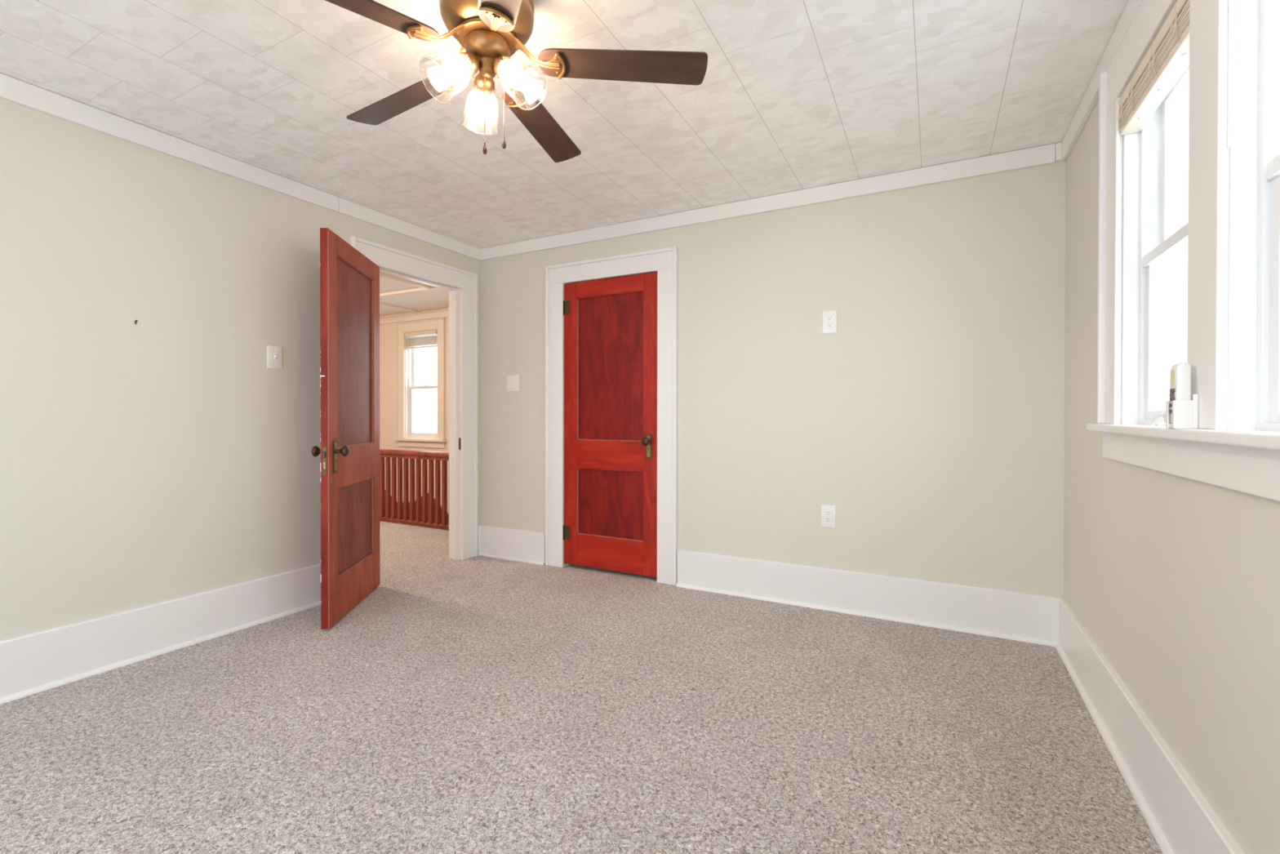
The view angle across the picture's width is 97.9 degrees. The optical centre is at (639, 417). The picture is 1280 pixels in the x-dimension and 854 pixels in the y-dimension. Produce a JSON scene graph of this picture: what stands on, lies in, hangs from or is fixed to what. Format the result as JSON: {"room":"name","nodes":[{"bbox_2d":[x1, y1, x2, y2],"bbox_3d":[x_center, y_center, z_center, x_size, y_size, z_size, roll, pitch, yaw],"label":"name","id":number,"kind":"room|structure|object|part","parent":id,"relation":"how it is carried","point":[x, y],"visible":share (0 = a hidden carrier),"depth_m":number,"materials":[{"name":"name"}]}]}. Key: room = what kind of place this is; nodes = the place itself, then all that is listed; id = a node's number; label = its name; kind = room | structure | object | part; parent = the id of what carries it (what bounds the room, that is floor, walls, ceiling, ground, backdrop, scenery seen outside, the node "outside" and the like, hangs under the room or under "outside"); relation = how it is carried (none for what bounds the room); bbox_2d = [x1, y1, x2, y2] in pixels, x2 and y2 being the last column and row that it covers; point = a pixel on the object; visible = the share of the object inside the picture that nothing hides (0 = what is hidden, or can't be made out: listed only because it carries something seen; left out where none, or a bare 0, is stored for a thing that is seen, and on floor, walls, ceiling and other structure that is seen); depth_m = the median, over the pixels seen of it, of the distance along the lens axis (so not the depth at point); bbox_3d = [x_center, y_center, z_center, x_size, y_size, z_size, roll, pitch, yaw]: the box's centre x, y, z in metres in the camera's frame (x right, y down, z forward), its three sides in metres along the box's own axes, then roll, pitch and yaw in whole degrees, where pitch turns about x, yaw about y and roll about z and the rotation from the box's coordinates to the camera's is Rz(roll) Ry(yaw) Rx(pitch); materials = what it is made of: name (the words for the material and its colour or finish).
{"room":"empty bedroom","nodes":[
{"label":"empty bedroom","id":0,"kind":"room"},
{"bbox_2d":[0,97,480,640],"bbox_3d":[-2.428,-0.117,2.425,0.130,2.438,4.680,0,0,28],"label":"wall","id":1,"kind":"structure","parent":0,"point":[161,457],"depth_m":2.56,"materials":[{"name":"beige paint"}]},
{"bbox_2d":[0,73,480,261],"bbox_3d":[-2.330,-1.288,2.441,0.020,0.090,4.550,0,0,28],"label":"trim","id":2,"kind":"structure","parent":1,"relation":"attached to","point":[12,90],"depth_m":2.74,"materials":[{"name":"white paint"}]},
{"bbox_2d":[0,524,481,704],"bbox_3d":[-2.326,0.985,2.451,0.037,0.233,4.550,0,0,28],"label":"baseboard","id":3,"kind":"structure","parent":1,"relation":"attached to","point":[31,664],"depth_m":2.56,"materials":[{"name":"white paint"}]},
{"bbox_2d":[266,345,282,369],"bbox_3d":[-2.005,-0.332,3.067,0.018,0.125,0.078,0,0,28],"label":"light switch","id":4,"kind":"object","parent":1,"relation":"attached to","point":[274,353],"visible":1,"depth_m":3.07,"materials":[{"name":"white plastic"}]},
{"bbox_2d":[311,227,380,629],"bbox_3d":[-1.665,0.055,3.240,0.176,2.062,0.777,0,0,-7],"label":"door","id":5,"kind":"structure","parent":1,"relation":"in","point":[349,281],"depth_m":3.13,"materials":[{"name":"red wood"}]},
{"bbox_3d":[-1.684,0.176,2.927,0.065,0.057,0.057,0,0,-7],"label":"knob","id":6,"kind":"part","parent":5,"relation":"part of","materials":[{"name":"brown metal"}]},
{"bbox_3d":[-1.620,0.223,2.863,0.019,0.146,0.002,0,0,-7],"label":"latch plate","id":7,"kind":"part","parent":5,"relation":"part of","materials":[{"name":"gold metal"}]},
{"bbox_3d":[-1.573,0.176,2.940,0.065,0.057,0.057,0,0,-7],"label":"knob","id":8,"kind":"part","parent":5,"relation":"part of","materials":[{"name":"brown metal"}]},
{"bbox_3d":[-1.665,-0.355,3.240,0.014,1.038,0.555,0,0,-7],"label":"panel","id":9,"kind":"part","parent":5,"relation":"part of","materials":[{"name":"red wood"}]},
{"bbox_3d":[-1.666,0.616,3.246,0.014,0.492,0.555,0,0,-7],"label":"panel","id":10,"kind":"part","parent":5,"relation":"part of","materials":[{"name":"red wood"}]},
{"bbox_3d":[-1.654,0.157,3.244,0.010,0.005,0.533,0,0,-7],"label":"sill moulding","id":11,"kind":"part","parent":5,"relation":"part of","materials":[{"name":"red wood"}]},
{"bbox_3d":[-1.654,0.616,3.247,0.010,0.484,0.547,0,0,-7],"label":"panel moulding","id":12,"kind":"part","parent":5,"relation":"part of","materials":[{"name":"red wood"}]},
{"bbox_3d":[-1.653,-0.355,3.241,0.010,1.030,0.547,0,0,-7],"label":"panel moulding","id":13,"kind":"part","parent":5,"relation":"part of","materials":[{"name":"red wood"}]},
{"bbox_3d":[-1.655,0.855,3.249,0.010,0.005,0.533,0,0,-7],"label":"sill moulding","id":14,"kind":"part","parent":5,"relation":"part of","materials":[{"name":"red wood"}]},
{"bbox_3d":[-1.665,0.267,3.244,0.039,0.214,0.547,0,0,-7],"label":"rail","id":15,"kind":"part","parent":5,"relation":"part of","materials":[{"name":"red wood"}]},
{"bbox_3d":[-1.664,-0.923,3.236,0.039,0.106,0.547,0,0,-7],"label":"rail","id":16,"kind":"part","parent":5,"relation":"part of","materials":[{"name":"red wood"}]},
{"bbox_3d":[-1.666,0.972,3.248,0.039,0.228,0.547,0,0,-7],"label":"rail","id":17,"kind":"part","parent":5,"relation":"part of","materials":[{"name":"red wood"}]},
{"bbox_3d":[-1.685,-0.356,3.510,0.010,1.018,0.005,0,0,-7],"label":"moulding","id":18,"kind":"part","parent":5,"relation":"part of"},
{"bbox_3d":[-1.686,0.615,3.516,0.010,0.472,0.005,0,0,-7],"label":"moulding","id":19,"kind":"part","parent":5,"relation":"part of","materials":[{"name":"red wood"}]},
{"bbox_2d":[351,235,477,559],"bbox_3d":[-1.598,-0.019,3.967,0.160,2.224,1.064,0,0,28],"label":"trim","id":20,"kind":"structure","parent":1,"relation":"attached to","point":[461,285],"depth_m":4.30,"materials":[{"name":"white paint"}]},
{"bbox_2d":[458,437,461,449],"bbox_3d":[-1.383,0.200,4.287,0.026,0.092,0.002,0,0,28],"label":"strike plate","id":21,"kind":"object","parent":1,"relation":"attached to","point":[460,438],"visible":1,"depth_m":4.29,"materials":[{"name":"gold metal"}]},
{"bbox_2d":[379,272,439,312],"bbox_3d":[-3.674,-1.341,5.392,4.330,0.030,4.586,0,0,-38],"label":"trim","id":22,"kind":"structure","parent":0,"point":[422,287],"depth_m":5.83,"materials":[{"name":"beige paint"}]},
{"bbox_2d":[379,316,448,514],"bbox_3d":[-2.287,1.205,6.955,5.100,5.138,0.130,0,0,28],"label":"wall","id":23,"kind":"structure","parent":0,"point":[388,426],"depth_m":7.41,"materials":[{"name":"beige paint"}]},
{"bbox_2d":[379,306,448,324],"bbox_3d":[-2.380,-1.307,6.897,4.970,0.112,0.035,0,0,28],"label":"trim","id":24,"kind":"structure","parent":23,"relation":"attached to","point":[443,312],"depth_m":7.16,"materials":[{"name":"beige paint"}]},
{"bbox_2d":[393,318,446,448],"bbox_3d":[-2.807,-0.432,7.135,0.900,1.616,0.102,0,0,28],"label":"trim","id":25,"kind":"structure","parent":23,"relation":"attached to","point":[439,324],"depth_m":7.09,"materials":[{"name":"beige paint"}]},
{"bbox_2d":[404,329,437,439],"bbox_3d":[-2.772,-0.424,7.202,0.612,1.381,0.131,0,0,28],"label":"window","id":26,"kind":"structure","parent":23,"relation":"in","point":[410,383],"depth_m":7.31,"materials":[{"name":"beige paint"}]},
{"bbox_2d":[404,330,437,378],"bbox_3d":[-2.802,-0.800,7.141,0.570,0.598,0.065,0,0,28],"label":"window blind","id":27,"kind":"object","parent":26,"relation":"attached to","point":[429,341],"visible":1,"depth_m":7.13,"materials":[{"name":"beige fabric"}]},
{"bbox_3d":[-2.799,-0.906,7.147,0.568,0.020,0.050,0,0,28],"label":"rail","id":28,"kind":"part","parent":27,"relation":"part of","materials":[{"name":"beige"}]},
{"bbox_3d":[-2.775,-0.094,7.199,0.554,0.640,0.042,0,0,28],"label":"sash","id":29,"kind":"part","parent":26,"relation":"part of","materials":[{"name":"white plastic"}]},
{"bbox_3d":[-2.754,-0.731,7.232,0.554,0.705,0.030,0,0,28],"label":"sash","id":30,"kind":"part","parent":26,"relation":"part of","materials":[{"name":"white glass"}]},
{"bbox_2d":[0,0,1128,315],"bbox_3d":[-2.317,-1.382,3.372,8.633,0.080,6.470,0,0,28],"label":"ceiling","id":31,"kind":"structure","parent":0,"point":[792,95],"depth_m":2.30,"materials":[{"name":"tile"}]},
{"bbox_2d":[324,0,707,162],"bbox_3d":[-0.484,-1.053,1.698,1.246,0.553,1.276,0,0,28],"label":"ceiling fan","id":32,"kind":"object","parent":31,"relation":"hanging from","point":[488,33],"visible":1,"depth_m":1.66,"materials":[{"name":"brown wood"}]},
{"bbox_3d":[-0.768,-1.070,1.410,0.514,0.031,0.118,0,0,-40],"label":"blade","id":33,"kind":"part","parent":32,"relation":"part of","materials":[{"name":"brown wood"}]},
{"bbox_3d":[-0.799,-1.073,1.885,0.514,0.031,0.118,0,0,32],"label":"blade","id":34,"kind":"part","parent":32,"relation":"part of","materials":[{"name":"brown wood"}]},
{"bbox_3d":[-0.541,-0.990,1.599,0.121,0.121,0.128,0,42,50],"label":"lamp shade","id":35,"kind":"part","parent":32,"relation":"part of","materials":[{"name":"clear glass"}]},
{"bbox_3d":[-0.539,-0.993,1.600,0.054,0.054,0.076,0,42,50],"label":"bulb","id":36,"kind":"part","parent":32,"relation":"part of","materials":[{"name":"white glass"}]},
{"bbox_3d":[-0.500,-0.989,1.769,0.121,0.121,0.128,0,-43,-24],"label":"lamp shade","id":37,"kind":"part","parent":32,"relation":"part of","materials":[{"name":"clear glass"}]},
{"bbox_3d":[-0.499,-0.991,1.767,0.054,0.054,0.076,0,-43,-24],"label":"bulb","id":38,"kind":"part","parent":32,"relation":"part of","materials":[{"name":"white glass"}]},
{"bbox_3d":[-0.456,-0.925,1.640,0.003,0.242,0.003,0,0,-32],"label":"pull chain","id":39,"kind":"part","parent":32,"relation":"part of","materials":[{"name":"gold metal"}]},
{"bbox_3d":[-0.306,-1.068,1.293,0.118,0.031,0.514,0,0,-22],"label":"blade","id":40,"kind":"part","parent":32,"relation":"part of","materials":[{"name":"brown wood"}]},
{"bbox_3d":[-0.404,-0.962,1.658,0.003,0.267,0.003,0,0,28],"label":"pull chain","id":41,"kind":"part","parent":32,"relation":"part of","materials":[{"name":"gold metal"}]},
{"bbox_3d":[-0.358,-0.991,1.626,0.076,0.054,0.054,45,17,17],"label":"bulb","id":42,"kind":"part","parent":32,"relation":"part of","materials":[{"name":"white glass"}]},
{"bbox_3d":[-0.356,-0.989,1.625,0.128,0.121,0.121,45,17,17],"label":"lamp shade","id":43,"kind":"part","parent":32,"relation":"part of","materials":[{"name":"clear glass"}]},
{"bbox_3d":[-0.357,-1.073,2.062,0.118,0.031,0.514,0,0,14],"label":"blade","id":44,"kind":"part","parent":32,"relation":"part of","materials":[{"name":"brown wood"}]},
{"bbox_3d":[-0.052,-1.071,1.696,0.514,0.031,0.118,0,0,-4],"label":"blade","id":45,"kind":"part","parent":32,"relation":"part of","materials":[{"name":"brown wood"}]},
{"bbox_2d":[0,520,1162,853],"bbox_3d":[-2.567,1.129,2.919,8.373,0.060,5.151,0,0,28],"label":"floor","id":46,"kind":"structure","parent":0,"point":[476,704],"depth_m":1.94,"materials":[{"name":"grey carpet"}]},
{"bbox_2d":[379,448,448,530],"bbox_3d":[-2.890,0.703,5.949,4.966,0.753,0.072,0,0,28],"label":"balustrade","id":47,"kind":"object","parent":46,"relation":"on","point":[388,454],"visible":0.39,"depth_m":5.59,"materials":[{"name":"red wood"}]},
{"bbox_3d":[-2.890,0.367,5.947,4.966,0.081,0.072,0,0,28],"label":"handrail","id":48,"kind":"part","parent":47,"relation":"part of","materials":[{"name":"red wood"}]},
{"bbox_3d":[-2.890,1.059,5.951,4.966,0.040,0.060,0,0,28],"label":"rail","id":49,"kind":"part","parent":47,"relation":"part of","materials":[{"name":"red wood"}]},
{"bbox_2d":[480,160,1066,597],"bbox_3d":[0.420,-0.121,3.641,4.033,2.438,0.130,0,0,28],"label":"wall","id":50,"kind":"structure","parent":0,"point":[931,420],"depth_m":3.13,"materials":[{"name":"beige paint"}]},
{"bbox_2d":[506,374,519,391],"bbox_3d":[-0.983,-0.268,4.298,0.124,0.125,0.018,0,0,28],"label":"light switch","id":51,"kind":"object","parent":50,"relation":"attached to","point":[513,381],"visible":1,"depth_m":4.30,"materials":[{"name":"white plastic"}]},
{"bbox_2d":[563,272,657,577],"bbox_3d":[-0.228,0.048,3.897,0.780,2.044,0.108,0,0,28],"label":"door","id":52,"kind":"structure","parent":50,"relation":"in","point":[611,324],"depth_m":3.91,"materials":[{"name":"red wood"}]},
{"bbox_3d":[-0.451,0.602,4.043,0.005,0.465,0.010,0,0,28],"label":"moulding","id":53,"kind":"part","parent":52,"relation":"part of","materials":[{"name":"red wood"}]},
{"bbox_3d":[-0.450,-0.353,4.037,0.005,1.012,0.010,0,0,28],"label":"moulding","id":54,"kind":"part","parent":52,"relation":"part of","materials":[{"name":"red wood"}]},
{"bbox_3d":[-0.212,0.157,3.915,0.530,0.005,0.010,0,0,28],"label":"sill moulding","id":55,"kind":"part","parent":52,"relation":"part of","materials":[{"name":"red wood"}]},
{"bbox_3d":[-0.208,0.955,3.930,0.544,0.229,0.039,0,0,28],"label":"rail","id":56,"kind":"part","parent":52,"relation":"part of","materials":[{"name":"red wood"}]},
{"bbox_3d":[-0.213,0.602,3.918,0.544,0.477,0.010,0,0,28],"label":"panel moulding","id":57,"kind":"part","parent":52,"relation":"part of","materials":[{"name":"red wood"}]},
{"bbox_3d":[-0.213,0.838,3.919,0.530,0.005,0.010,0,0,28],"label":"sill moulding","id":58,"kind":"part","parent":52,"relation":"part of","materials":[{"name":"red wood"}]},
{"bbox_3d":[-0.207,0.261,3.926,0.544,0.204,0.039,0,0,28],"label":"rail","id":59,"kind":"part","parent":52,"relation":"part of","materials":[{"name":"red wood"}]},
{"bbox_3d":[-0.205,-0.920,3.918,0.544,0.110,0.039,0,0,28],"label":"rail","id":60,"kind":"part","parent":52,"relation":"part of","materials":[{"name":"red wood"}]},
{"bbox_3d":[-0.211,-0.352,3.912,0.544,1.024,0.010,0,0,28],"label":"panel moulding","id":61,"kind":"part","parent":52,"relation":"part of","materials":[{"name":"red wood"}]},
{"bbox_3d":[-0.207,0.602,3.928,0.552,0.485,0.014,0,0,28],"label":"panel","id":62,"kind":"part","parent":52,"relation":"part of","materials":[{"name":"red wood"}]},
{"bbox_3d":[-0.206,-0.353,3.922,0.552,1.032,0.014,0,0,28],"label":"panel","id":63,"kind":"part","parent":52,"relation":"part of","materials":[{"name":"red wood"}]},
{"bbox_3d":[0.043,0.157,3.730,0.057,0.057,0.065,0,0,28],"label":"knob","id":64,"kind":"part","parent":52,"relation":"part of","materials":[{"name":"brown metal"}]},
{"bbox_2d":[545,246,677,585],"bbox_3d":[-0.197,-0.013,3.951,1.060,2.216,0.160,0,0,28],"label":"trim","id":65,"kind":"structure","parent":50,"relation":"attached to","point":[663,261],"depth_m":3.81,"materials":[{"name":"white paint"}]},
{"bbox_2d":[480,524,1058,646],"bbox_3d":[0.380,0.982,3.574,3.733,0.233,0.037,0,0,28],"label":"baseboard","id":66,"kind":"structure","parent":50,"relation":"attached to","point":[1032,618],"depth_m":3.13,"materials":[{"name":"white paint"}]},
{"bbox_2d":[480,142,1062,260],"bbox_3d":[0.387,-1.292,3.567,3.733,0.090,0.020,0,0,28],"label":"trim","id":67,"kind":"structure","parent":50,"relation":"attached to","point":[1046,154],"depth_m":3.25,"materials":[{"name":"white paint"}]},
{"bbox_2d":[821,504,835,528],"bbox_3d":[1.086,0.568,3.215,0.080,0.130,0.008,0,0,28],"label":"wall outlet","id":68,"kind":"object","parent":50,"relation":"attached to","point":[828,513],"visible":1,"depth_m":3.21,"materials":[{"name":"white plastic"}]},
{"bbox_2d":[825,510,831,515],"bbox_3d":[1.085,0.548,3.213,0.033,0.027,0.002,0,0,28],"label":"receptacle","id":69,"kind":"object","parent":68,"relation":"attached to","point":[827,512],"depth_m":3.21,"materials":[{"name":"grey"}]},
{"bbox_2d":[825,517,831,522],"bbox_3d":[1.085,0.587,3.213,0.033,0.027,0.002,0,0,28],"label":"receptacle","id":70,"kind":"object","parent":68,"relation":"attached to","point":[827,519],"depth_m":3.21,"materials":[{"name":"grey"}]},
{"bbox_2d":[822,310,836,333],"bbox_3d":[1.091,-0.552,3.207,0.080,0.130,0.008,0,0,28],"label":"wall outlet","id":71,"kind":"object","parent":50,"relation":"attached to","point":[829,317],"visible":1,"depth_m":3.20,"materials":[{"name":"white plastic"}]},
{"bbox_2d":[826,315,832,320],"bbox_3d":[1.090,-0.572,3.204,0.033,0.027,0.002,0,0,28],"label":"receptacle","id":72,"kind":"object","parent":71,"relation":"attached to","point":[828,317],"depth_m":3.20,"materials":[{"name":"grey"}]},
{"bbox_2d":[826,322,832,327],"bbox_3d":[1.090,-0.533,3.205,0.033,0.027,0.002,0,0,28],"label":"receptacle","id":73,"kind":"object","parent":71,"relation":"attached to","point":[828,324],"depth_m":3.20,"materials":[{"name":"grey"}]},
{"bbox_2d":[1063,98,1279,853],"bbox_3d":[1.041,-0.101,0.594,0.170,2.438,4.680,0,0,28],"label":"wall","id":74,"kind":"structure","parent":0,"point":[1175,580],"depth_m":1.44,"materials":[{"name":"beige paint"}]},
{"bbox_2d":[1061,0,1142,162],"bbox_3d":[0.989,-1.273,0.688,0.020,0.090,4.550,0,0,28],"label":"trim","id":75,"kind":"structure","parent":74,"relation":"attached to","point":[1091,96],"depth_m":2.13,"materials":[{"name":"white paint"}]},
{"bbox_2d":[1055,596,1244,853],"bbox_3d":[0.978,1.000,0.706,0.037,0.233,4.550,0,0,28],"label":"baseboard","id":76,"kind":"structure","parent":74,"relation":"attached to","point":[1180,820],"depth_m":1.62,"materials":[{"name":"white paint"}]},
{"bbox_2d":[1121,64,1189,426],"bbox_3d":[1.553,-0.514,1.562,0.171,1.130,0.617,0,0,28],"label":"window","id":77,"kind":"structure","parent":74,"relation":"in","point":[1155,203],"depth_m":1.80,"materials":[{"name":"white glass"}]},
{"bbox_2d":[1115,0,1189,250],"bbox_3d":[1.483,-0.809,1.597,0.067,0.501,0.579,0,0,28],"label":"window blind","id":78,"kind":"object","parent":77,"relation":"attached to","point":[1167,57],"visible":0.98,"depth_m":1.59,"materials":[{"name":"beige fabric"}]},
{"bbox_3d":[1.568,-1.001,1.813,0.014,0.086,0.024,0,0,28],"label":"cord","id":79,"kind":"part","parent":78,"relation":"part of","materials":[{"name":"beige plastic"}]},
{"bbox_3d":[1.568,-0.986,1.814,0.014,0.069,0.034,0,0,28],"label":"cord","id":80,"kind":"part","parent":78,"relation":"part of","materials":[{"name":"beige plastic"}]},
{"bbox_3d":[1.521,-0.985,1.724,0.014,0.069,0.046,0,0,28],"label":"cord","id":81,"kind":"part","parent":78,"relation":"part of","materials":[{"name":"beige fabric"}]},
{"bbox_3d":[1.521,-1.001,1.724,0.014,0.086,0.032,0,0,28],"label":"cord","id":82,"kind":"part","parent":78,"relation":"part of","materials":[{"name":"beige fabric"}]},
{"bbox_3d":[1.430,-0.984,1.552,0.014,0.069,0.042,0,0,28],"label":"cord","id":83,"kind":"part","parent":78,"relation":"part of","materials":[{"name":"beige fabric"}]},
{"bbox_3d":[1.430,-1.000,1.552,0.014,0.086,0.030,0,0,28],"label":"cord","id":84,"kind":"part","parent":78,"relation":"part of","materials":[{"name":"beige fabric"}]},
{"bbox_3d":[1.490,-0.951,1.593,0.053,0.021,0.579,0,0,28],"label":"rail","id":85,"kind":"part","parent":78,"relation":"part of","materials":[{"name":"beige"}]},
{"bbox_3d":[1.354,-0.999,1.409,0.014,0.086,0.024,0,0,28],"label":"cord","id":86,"kind":"part","parent":78,"relation":"part of","materials":[{"name":"beige fabric"}]},
{"bbox_3d":[1.354,-0.984,1.409,0.014,0.069,0.034,0,0,28],"label":"cord","id":87,"kind":"part","parent":78,"relation":"part of","materials":[{"name":"beige fabric"}]},
{"bbox_3d":[1.552,-0.519,1.563,0.085,1.094,0.591,0,0,28],"label":"frame","id":88,"kind":"part","parent":77,"relation":"part of","materials":[{"name":"white plastic"}]},
{"bbox_3d":[1.530,-0.259,1.575,0.042,0.539,0.559,0,0,28],"label":"sash","id":89,"kind":"part","parent":77,"relation":"part of","materials":[{"name":"white plastic"}]},
{"bbox_3d":[1.568,-0.770,1.553,0.030,0.555,0.559,0,0,28],"label":"sash","id":90,"kind":"part","parent":77,"relation":"part of","materials":[{"name":"white plastic"}]},
{"bbox_2d":[1097,0,1229,430],"bbox_3d":[1.283,-0.603,1.272,0.038,1.257,1.666,0,0,28],"label":"trim","id":91,"kind":"structure","parent":74,"relation":"attached to","point":[1208,209],"depth_m":1.30,"materials":[{"name":"white paint"}]},
{"bbox_2d":[1086,423,1279,450],"bbox_3d":[1.290,0.038,1.272,0.102,0.026,1.730,0,0,28],"label":"trim","id":92,"kind":"structure","parent":74,"relation":"attached to","point":[1270,440],"depth_m":1.17,"materials":[{"name":"white paint"}]},
{"bbox_2d":[1151,413,1165,426],"bbox_3d":[1.324,0.003,1.395,0.048,0.035,0.096,0,0,28],"label":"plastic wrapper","id":93,"kind":"object","parent":92,"relation":"on","point":[1160,420],"visible":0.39,"depth_m":1.42,"materials":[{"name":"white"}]},
{"bbox_2d":[1165,394,1198,428],"bbox_3d":[1.278,-0.015,1.315,0.043,0.080,0.052,0,0,28],"label":"remote holder","id":94,"kind":"object","parent":92,"relation":"on","point":[1184,412],"visible":0.97,"depth_m":1.29,"materials":[{"name":"white plastic"}]},
{"bbox_2d":[1168,361,1191,423],"bbox_3d":[1.274,-0.058,1.317,0.032,0.145,0.042,0,0,28],"label":"remote control","id":95,"kind":"object","parent":94,"relation":"in","point":[1180,373],"visible":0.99,"depth_m":1.30,"materials":[{"name":"white plastic"}]},
{"bbox_2d":[1102,432,1279,501],"bbox_3d":[1.290,0.099,1.272,0.021,0.094,1.666,0,0,28],"label":"trim","id":96,"kind":"structure","parent":74,"relation":"attached to","point":[1250,470],"depth_m":1.25,"materials":[{"name":"white paint"}]},
{"bbox_2d":[1226,0,1279,431],"bbox_3d":[1.195,-0.510,0.883,0.171,1.130,0.622,0,0,28],"label":"window","id":97,"kind":"structure","parent":74,"relation":"in","point":[1254,243],"depth_m":1.17,"materials":[{"name":"white paint"}]},
{"bbox_3d":[1.193,-0.515,0.884,0.085,1.094,0.596,0,0,28],"label":"frame","id":98,"kind":"part","parent":97,"relation":"part of","materials":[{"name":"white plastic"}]},
{"bbox_3d":[1.172,-0.255,0.897,0.042,0.539,0.564,0,0,28],"label":"sash","id":99,"kind":"part","parent":97,"relation":"part of","materials":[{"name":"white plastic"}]},
{"bbox_3d":[-2.630,2.487,6.457,4.970,2.700,1.084,0,0,28],"label":"wall","id":100,"kind":"structure","parent":0,"visible":0},
{"bbox_2d":[384,488,448,524],"bbox_3d":[-2.455,2.067,6.378,3.050,2.420,1.053,0,0,28],"label":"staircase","id":101,"kind":"structure","parent":100,"relation":"on","point":[384,489],"depth_m":7.16,"materials":[{"name":"red wood"}]}
]}

